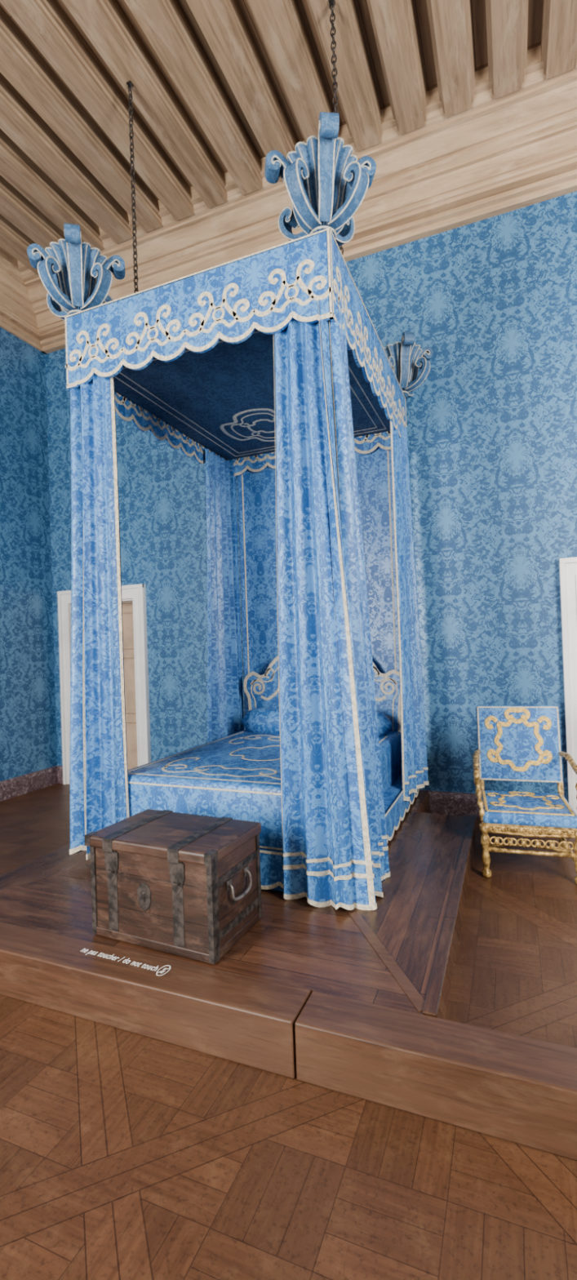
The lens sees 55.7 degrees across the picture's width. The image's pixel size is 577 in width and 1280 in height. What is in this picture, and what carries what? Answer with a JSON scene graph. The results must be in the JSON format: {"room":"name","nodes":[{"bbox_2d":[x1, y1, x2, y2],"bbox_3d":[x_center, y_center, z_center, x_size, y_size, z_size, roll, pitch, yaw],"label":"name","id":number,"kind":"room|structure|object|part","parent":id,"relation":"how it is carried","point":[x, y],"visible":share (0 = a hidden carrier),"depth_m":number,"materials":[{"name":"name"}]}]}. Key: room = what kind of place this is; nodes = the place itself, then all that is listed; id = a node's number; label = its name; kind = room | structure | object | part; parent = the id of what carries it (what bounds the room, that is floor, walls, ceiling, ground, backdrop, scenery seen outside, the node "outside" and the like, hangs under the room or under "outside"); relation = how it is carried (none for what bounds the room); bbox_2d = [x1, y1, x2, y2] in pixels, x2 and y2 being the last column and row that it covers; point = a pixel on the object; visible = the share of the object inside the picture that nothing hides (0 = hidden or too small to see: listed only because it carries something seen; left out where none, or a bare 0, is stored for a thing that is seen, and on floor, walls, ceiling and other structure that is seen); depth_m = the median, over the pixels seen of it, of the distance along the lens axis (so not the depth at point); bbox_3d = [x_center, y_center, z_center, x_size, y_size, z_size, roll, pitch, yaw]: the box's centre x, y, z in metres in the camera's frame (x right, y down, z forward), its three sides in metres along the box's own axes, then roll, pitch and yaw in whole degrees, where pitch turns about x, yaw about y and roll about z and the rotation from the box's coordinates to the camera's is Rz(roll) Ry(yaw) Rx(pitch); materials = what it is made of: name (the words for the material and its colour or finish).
{"room":"historic interior","nodes":[
{"label":"historic interior","id":0,"kind":"room"},
{"bbox_2d":[0,326,57,781],"bbox_3d":[-3.956,-1.142,3.123,0.300,5.435,7.040,-2,-1,22],"label":"wall","id":1,"kind":"structure","parent":0,"point":[28,714],"depth_m":5.68,"materials":[{"name":"blue fabric"}]},
{"bbox_2d":[0,246,46,354],"bbox_3d":[-3.839,-3.457,2.883,0.261,0.620,6.700,-2,-1,22],"label":"trim","id":2,"kind":"structure","parent":1,"relation":"attached to","point":[18,317],"depth_m":5.56,"materials":[{"name":"brown wood"}]},
{"bbox_2d":[0,765,57,801],"bbox_3d":[-3.779,1.476,2.876,0.030,0.185,6.700,-2,-1,22],"label":"baseboard","id":3,"kind":"structure","parent":1,"relation":"attached to","point":[11,788],"depth_m":5.58,"materials":[{"name":"stone"}]},
{"bbox_2d":[0,0,542,209],"bbox_3d":[-0.567,-3.930,1.730,7.820,0.080,7.040,-2,-1,22],"label":"ceiling","id":4,"kind":"structure","parent":0,"point":[477,7],"depth_m":3.62,"materials":[{"name":"brown wood"}]},
{"bbox_2d":[0,213,38,274],"bbox_3d":[-3.600,-3.704,2.526,0.240,0.150,6.220,-2,-1,22],"label":"beam","id":5,"kind":"structure","parent":4,"relation":"attached to","point":[13,241],"depth_m":5.04,"materials":[{"name":"brown wood"}]},
{"bbox_2d":[0,174,65,249],"bbox_3d":[-3.297,-3.716,2.402,0.240,0.150,6.220,-2,-1,22],"label":"beam","id":6,"kind":"structure","parent":4,"relation":"attached to","point":[15,206],"depth_m":4.75,"materials":[{"name":"brown wood"}]},
{"bbox_2d":[0,128,103,249],"bbox_3d":[-2.993,-3.727,2.278,0.240,0.150,6.220,-2,-1,22],"label":"beam","id":7,"kind":"structure","parent":4,"relation":"attached to","point":[16,166],"depth_m":4.50,"materials":[{"name":"brown wood"}]},
{"bbox_2d":[0,71,132,244],"bbox_3d":[-2.690,-3.739,2.154,0.240,0.150,6.220,-2,-1,22],"label":"beam","id":8,"kind":"structure","parent":4,"relation":"attached to","point":[19,120],"depth_m":4.24,"materials":[{"name":"brown wood"}]},
{"bbox_2d":[0,5,162,232],"bbox_3d":[-2.386,-3.750,2.030,0.240,0.150,6.220,-2,-1,22],"label":"beam","id":9,"kind":"structure","parent":4,"relation":"attached to","point":[21,64],"depth_m":3.91,"materials":[{"name":"brown wood"}]},
{"bbox_2d":[0,0,194,221],"bbox_3d":[-2.083,-3.762,1.907,0.240,0.150,6.220,-2,-1,22],"label":"beam","id":10,"kind":"structure","parent":4,"relation":"attached to","point":[46,23],"depth_m":3.72,"materials":[{"name":"brown wood"}]},
{"bbox_2d":[62,0,227,208],"bbox_3d":[-1.779,-3.773,1.783,0.240,0.150,6.220,-2,-1,22],"label":"beam","id":11,"kind":"structure","parent":4,"relation":"attached to","point":[104,23],"depth_m":3.71,"materials":[{"name":"brown wood"}]},
{"bbox_2d":[126,80,138,293],"bbox_3d":[-1.025,-2.810,3.628,0.036,1.812,0.036,-2,-1,22],"label":"chain","id":12,"kind":"object","parent":11,"relation":"hanging from","point":[130,84],"visible":0.76,"depth_m":3.62,"materials":[{"name":"metal"}]},
{"bbox_2d":[124,0,262,195],"bbox_3d":[-1.476,-3.785,1.659,0.240,0.150,6.220,-2,-1,22],"label":"beam","id":13,"kind":"structure","parent":4,"relation":"attached to","point":[163,23],"depth_m":3.68,"materials":[{"name":"brown wood"}]},
{"bbox_2d":[185,0,297,182],"bbox_3d":[-1.172,-3.796,1.535,0.240,0.150,6.220,-2,-1,22],"label":"beam","id":14,"kind":"structure","parent":4,"relation":"attached to","point":[222,24],"depth_m":3.60,"materials":[{"name":"brown wood"}]},
{"bbox_2d":[246,0,338,143],"bbox_3d":[-0.869,-3.808,1.411,0.240,0.150,6.220,-2,-1,22],"label":"beam","id":15,"kind":"structure","parent":4,"relation":"attached to","point":[279,23],"depth_m":3.54,"materials":[{"name":"brown wood"}]},
{"bbox_2d":[306,0,382,151],"bbox_3d":[-0.565,-3.820,1.287,0.240,0.150,6.220,-2,-1,22],"label":"beam","id":16,"kind":"structure","parent":4,"relation":"attached to","point":[356,92],"depth_m":3.61,"materials":[{"name":"brown wood"}]},
{"bbox_2d":[328,0,343,255],"bbox_3d":[0.285,-2.859,3.201,0.036,1.812,0.036,-2,-1,22],"label":"chain","id":17,"kind":"object","parent":16,"relation":"hanging from","point":[331,2],"visible":0.37,"depth_m":3.20,"materials":[{"name":"metal"}]},
{"bbox_2d":[366,0,426,135],"bbox_3d":[-0.262,-3.831,1.163,0.240,0.150,6.220,-2,-1,22],"label":"beam","id":18,"kind":"structure","parent":4,"relation":"attached to","point":[393,21],"depth_m":3.56,"materials":[{"name":"brown wood"}]},
{"bbox_2d":[426,0,475,117],"bbox_3d":[0.042,-3.843,1.040,0.240,0.150,6.220,-2,-1,22],"label":"beam","id":19,"kind":"structure","parent":4,"relation":"attached to","point":[450,20],"depth_m":3.52,"materials":[{"name":"brown wood"}]},
{"bbox_2d":[485,0,528,99],"bbox_3d":[0.345,-3.854,0.916,0.240,0.150,6.220,-2,-1,22],"label":"beam","id":20,"kind":"structure","parent":4,"relation":"attached to","point":[507,20],"depth_m":3.48,"materials":[{"name":"brown wood"}]},
{"bbox_2d":[540,0,576,79],"bbox_3d":[0.649,-3.866,0.792,0.240,0.150,6.220,-2,-1,22],"label":"beam","id":21,"kind":"structure","parent":4,"relation":"attached to","point":[558,45],"depth_m":3.45,"materials":[{"name":"brown wood"}]},
{"bbox_2d":[0,783,576,1279],"bbox_3d":[-0.032,1.489,2.535,7.820,0.100,8.900,-2,-1,22],"label":"floor","id":22,"kind":"structure","parent":0,"point":[125,1155],"depth_m":1.52,"materials":[{"name":"brown wood"}]},
{"bbox_2d":[0,921,311,1079],"bbox_3d":[-0.865,1.370,2.232,1.977,0.188,0.180,-2,-1,22],"label":"trim","id":23,"kind":"structure","parent":22,"relation":"on","point":[237,1018],"depth_m":2.01,"materials":[{"name":"brown wood"}]},
{"bbox_2d":[80,948,170,975],"bbox_3d":[-0.654,1.266,2.156,0.427,0.001,0.072,-2,-1,22],"label":"lettering","id":24,"kind":"object","parent":23,"relation":"on","point":[112,956],"depth_m":2.14,"materials":[{"name":"white paint"}]},
{"bbox_2d":[0,791,475,1018],"bbox_3d":[-0.120,1.359,3.497,2.400,0.185,2.725,-2,-1,22],"label":"platform","id":25,"kind":"object","parent":22,"relation":"on","point":[298,943],"visible":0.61,"depth_m":2.44,"materials":[{"name":"brown wood"}]},
{"bbox_2d":[84,808,262,964],"bbox_3d":[-0.487,1.046,2.409,0.663,0.436,0.420,-2,-1,25],"label":"chest","id":26,"kind":"object","parent":25,"relation":"on","point":[188,886],"visible":1,"depth_m":2.26,"materials":[{"name":"brown wood"}]},
{"bbox_3d":[-0.596,1.060,2.253,0.070,0.120,0.013,-2,-1,25],"label":"lock plate","id":27,"kind":"part","parent":26,"relation":"part of","materials":[{"name":"metal"}]},
{"bbox_3d":[-0.500,0.857,2.415,0.646,0.048,0.416,-2,-1,25],"label":"lid","id":28,"kind":"part","parent":26,"relation":"part of","materials":[{"name":"brown wood"}]},
{"bbox_3d":[-0.200,1.024,2.281,0.034,0.094,0.176,-2,-1,25],"label":"handle","id":29,"kind":"part","parent":26,"relation":"part of","materials":[{"name":"metal"}]},
{"bbox_2d":[26,111,433,910],"bbox_3d":[-0.123,-0.537,3.817,2.068,3.612,2.411,-2,-1,22],"label":"canopy bed","id":30,"kind":"object","parent":25,"relation":"on","point":[270,368],"visible":0.97,"depth_m":3.09,"materials":[{"name":"fabric"}]},
{"bbox_3d":[-1.246,-2.081,3.245,0.363,0.344,0.363,-2,-1,22],"label":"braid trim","id":31,"kind":"part","parent":30,"relation":"part of","materials":[{"name":"fabric"}]},
{"bbox_3d":[-1.176,-0.181,3.241,0.308,2.840,0.521,-2,-1,-25],"label":"braid trim","id":32,"kind":"part","parent":30,"relation":"part of","materials":[{"name":"fabric"}]},
{"bbox_2d":[70,367,129,853],"bbox_3d":[-1.169,-0.181,3.247,0.316,2.840,0.515,-2,-1,-23],"label":"curtain","id":33,"kind":"object","parent":30,"relation":"hanging from","point":[100,773],"depth_m":3.14,"materials":[{"name":"blue fabric"}]},
{"bbox_3d":[-0.926,-1.688,4.131,0.002,0.424,1.976,-2,-1,22],"label":"braid trim","id":34,"kind":"part","parent":30,"relation":"part of","materials":[{"name":"fabric"}]},
{"bbox_3d":[-0.552,-1.714,2.897,1.646,0.424,0.002,-2,-1,22],"label":"braid trim","id":35,"kind":"part","parent":30,"relation":"part of","materials":[{"name":"fabric"}]},
{"bbox_3d":[-0.395,1.160,2.842,1.516,0.196,0.002,-2,-1,22],"label":"braid trim","id":36,"kind":"part","parent":30,"relation":"part of","materials":[{"name":"fabric"}]},
{"bbox_3d":[-0.403,0.922,2.877,1.276,0.285,0.002,-2,-1,22],"label":"braid trim","id":37,"kind":"part","parent":30,"relation":"part of","materials":[{"name":"blue fabric"}]},
{"bbox_2d":[204,448,240,742],"bbox_3d":[-0.589,-0.216,4.736,0.085,2.780,0.508,-2,-1,28],"label":"curtain","id":38,"kind":"object","parent":30,"relation":"hanging from","point":[224,615],"depth_m":4.75,"materials":[{"name":"blue fabric"}]},
{"bbox_3d":[-0.466,-0.172,4.964,0.050,2.930,0.050,-2,-1,22],"label":"post","id":39,"kind":"part","parent":30,"relation":"part of","materials":[{"name":"blue fabric"}]},
{"bbox_3d":[-0.172,-1.659,3.823,1.359,0.002,1.729,-2,-1,22],"label":"braid trim","id":40,"kind":"part","parent":30,"relation":"part of","materials":[{"name":"fabric"}]},
{"bbox_3d":[-0.104,0.745,3.633,1.224,0.002,1.517,-2,-1,22],"label":"braid trim","id":41,"kind":"part","parent":30,"relation":"part of","materials":[{"name":"blue fabric"}]},
{"bbox_3d":[-0.046,0.912,3.759,1.330,0.330,1.900,-2,-1,22],"label":"mattress","id":42,"kind":"part","parent":30,"relation":"part of","materials":[{"name":"blue fabric"}]},
{"bbox_3d":[0.175,-1.720,4.679,1.606,0.424,0.002,-2,-1,22],"label":"braid trim","id":43,"kind":"part","parent":30,"relation":"part of","materials":[{"name":"fabric"}]},
{"bbox_3d":[0.239,-0.349,4.707,1.430,2.630,0.019,-2,-1,22],"label":"panel","id":44,"kind":"part","parent":30,"relation":"part of","materials":[{"name":"blue fabric"}]},
{"bbox_3d":[0.234,-0.372,4.698,1.343,2.477,0.002,-2,-1,22],"label":"braid trim","id":45,"kind":"part","parent":30,"relation":"part of","materials":[{"name":"fabric"}]},
{"bbox_3d":[0.265,0.405,4.569,1.432,0.836,0.002,-2,-1,22],"label":"braid trim","id":46,"kind":"part","parent":30,"relation":"part of","materials":[{"name":"fabric"}]},
{"bbox_3d":[0.161,-2.134,2.671,0.365,0.344,0.365,-2,-1,22],"label":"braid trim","id":47,"kind":"part","parent":30,"relation":"part of","materials":[{"name":"fabric"}]},
{"bbox_3d":[0.275,0.404,4.593,1.424,0.820,0.050,-2,-1,22],"label":"headboard","id":48,"kind":"part","parent":30,"relation":"part of","materials":[{"name":"blue fabric"}]},
{"bbox_2d":[274,293,389,905],"bbox_3d":[0.267,-0.206,2.679,0.639,2.900,0.358,-2,-1,-24],"label":"curtain","id":49,"kind":"object","parent":30,"relation":"hanging from","point":[334,848],"depth_m":2.63,"materials":[{"name":"blue fabric"}]},
{"bbox_3d":[0.265,-0.206,2.675,0.642,2.900,0.360,-2,-1,-23],"label":"braid trim","id":50,"kind":"part","parent":30,"relation":"part of","materials":[{"name":"fabric"}]},
{"bbox_3d":[0.582,-1.746,3.516,0.002,0.424,2.016,-2,-1,22],"label":"braid trim","id":51,"kind":"part","parent":30,"relation":"part of","materials":[{"name":"fabric"}]},
{"bbox_3d":[0.670,1.131,3.462,0.002,0.196,1.966,-2,-1,22],"label":"braid trim","id":52,"kind":"part","parent":30,"relation":"part of","materials":[{"name":"blue fabric"}]},
{"bbox_3d":[0.898,-2.141,4.411,0.365,0.344,0.365,-2,-1,22],"label":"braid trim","id":53,"kind":"part","parent":30,"relation":"part of","materials":[{"name":"fabric"}]},
{"bbox_2d":[390,417,428,796],"bbox_3d":[0.888,-0.267,4.083,0.103,2.790,0.659,-2,-1,28],"label":"curtain","id":54,"kind":"object","parent":30,"relation":"hanging from","point":[413,737],"depth_m":4.05,"materials":[{"name":"blue fabric"}]},
{"bbox_3d":[0.905,-0.268,4.071,0.101,2.790,0.655,-2,-1,24],"label":"braid trim","id":55,"kind":"part","parent":30,"relation":"part of","materials":[{"name":"fabric"}]},
{"bbox_2d":[348,911,425,1012],"bbox_3d":[0.374,1.234,2.150,0.044,0.003,0.692,-2,-1,-13],"label":"trim","id":56,"kind":"structure","parent":25,"relation":"on","point":[404,982],"depth_m":2.08,"materials":[{"name":"brown wood"}]},
{"bbox_2d":[422,815,476,1017],"bbox_3d":[0.869,1.221,2.785,0.047,0.011,2.155,-2,-1,22],"label":"trim","id":57,"kind":"structure","parent":25,"relation":"on","point":[432,1002],"depth_m":2.27,"materials":[{"name":"brown wood"}]},
{"bbox_2d":[294,991,576,1160],"bbox_3d":[1.567,1.277,1.239,3.267,0.188,0.180,-2,-1,22],"label":"trim","id":58,"kind":"structure","parent":22,"relation":"on","point":[521,1090],"depth_m":1.63,"materials":[{"name":"brown wood"}]},
{"bbox_2d":[471,705,576,884],"bbox_3d":[1.481,0.923,3.439,0.608,0.952,0.625,-2,-1,17],"label":"armchair","id":59,"kind":"object","parent":22,"relation":"on","point":[516,743],"visible":1,"depth_m":3.59,"materials":[{"name":"blue fabric"}]},
{"bbox_3d":[1.211,0.908,3.488,0.066,0.339,0.558,-2,-1,17],"label":"armrest","id":60,"kind":"part","parent":59,"relation":"part of","materials":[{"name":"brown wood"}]},
{"bbox_3d":[1.327,1.055,3.747,0.041,0.705,0.103,-2,-1,17],"label":"leg","id":61,"kind":"part","parent":59,"relation":"part of","materials":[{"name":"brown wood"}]},
{"bbox_3d":[1.173,1.250,3.251,0.056,0.310,0.056,-2,-1,2],"label":"leg","id":62,"kind":"part","parent":59,"relation":"part of","materials":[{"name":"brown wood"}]},
{"bbox_3d":[1.550,0.694,3.690,0.520,0.495,0.106,-2,-1,17],"label":"backrest","id":63,"kind":"part","parent":59,"relation":"part of","materials":[{"name":"blue fabric"}]},
{"bbox_3d":[1.481,1.102,3.418,0.530,0.050,0.530,-2,-1,17],"label":"seat rail","id":64,"kind":"part","parent":59,"relation":"part of","materials":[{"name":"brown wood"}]},
{"bbox_3d":[1.477,1.049,3.413,0.530,0.075,0.530,-2,-1,17],"label":"seat","id":65,"kind":"part","parent":59,"relation":"part of","materials":[{"name":"blue fabric"}]},
{"bbox_3d":[1.790,1.037,3.603,0.041,0.705,0.103,-2,-1,17],"label":"leg","id":66,"kind":"part","parent":59,"relation":"part of","materials":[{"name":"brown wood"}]},
{"bbox_3d":[1.729,0.889,3.328,0.066,0.339,0.558,-2,-1,17],"label":"armrest","id":67,"kind":"part","parent":59,"relation":"part of","materials":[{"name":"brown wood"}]},
{"bbox_3d":[1.650,1.233,3.103,0.056,0.310,0.056,-2,-1,32],"label":"leg","id":68,"kind":"part","parent":59,"relation":"part of","materials":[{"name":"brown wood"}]},
{"bbox_2d":[45,191,576,801],"bbox_3d":[0.927,-1.290,4.748,7.520,5.435,0.340,-2,-1,22],"label":"wall","id":69,"kind":"structure","parent":0,"point":[491,424],"depth_m":4.38,"materials":[{"name":"blue fabric"}]},
{"bbox_2d":[57,583,151,784],"bbox_3d":[-1.874,0.495,5.867,1.115,2.080,0.395,-2,-1,22],"label":"door","id":70,"kind":"structure","parent":69,"relation":"in","point":[134,596],"depth_m":5.88,"materials":[{"name":"white paint"}]},
{"bbox_2d":[57,765,479,818],"bbox_3d":[-0.224,1.379,5.027,4.990,0.185,0.030,-2,-1,22],"label":"baseboard","id":71,"kind":"structure","parent":69,"relation":"attached to","point":[465,804],"depth_m":4.39,"materials":[{"name":"stone"}]},
{"bbox_2d":[17,45,576,354],"bbox_3d":[0.676,-3.595,4.346,7.520,0.620,0.580,-2,-1,22],"label":"trim","id":72,"kind":"structure","parent":69,"relation":"attached to","point":[517,149],"depth_m":4.26,"materials":[{"name":"brown wood"}]},
{"bbox_2d":[559,556,576,814],"bbox_3d":[2.675,0.367,4.010,1.195,1.990,0.395,-2,-1,22],"label":"door","id":73,"kind":"structure","parent":69,"relation":"in","point":[568,566],"depth_m":4.05,"materials":[{"name":"white paint"}]}
]}

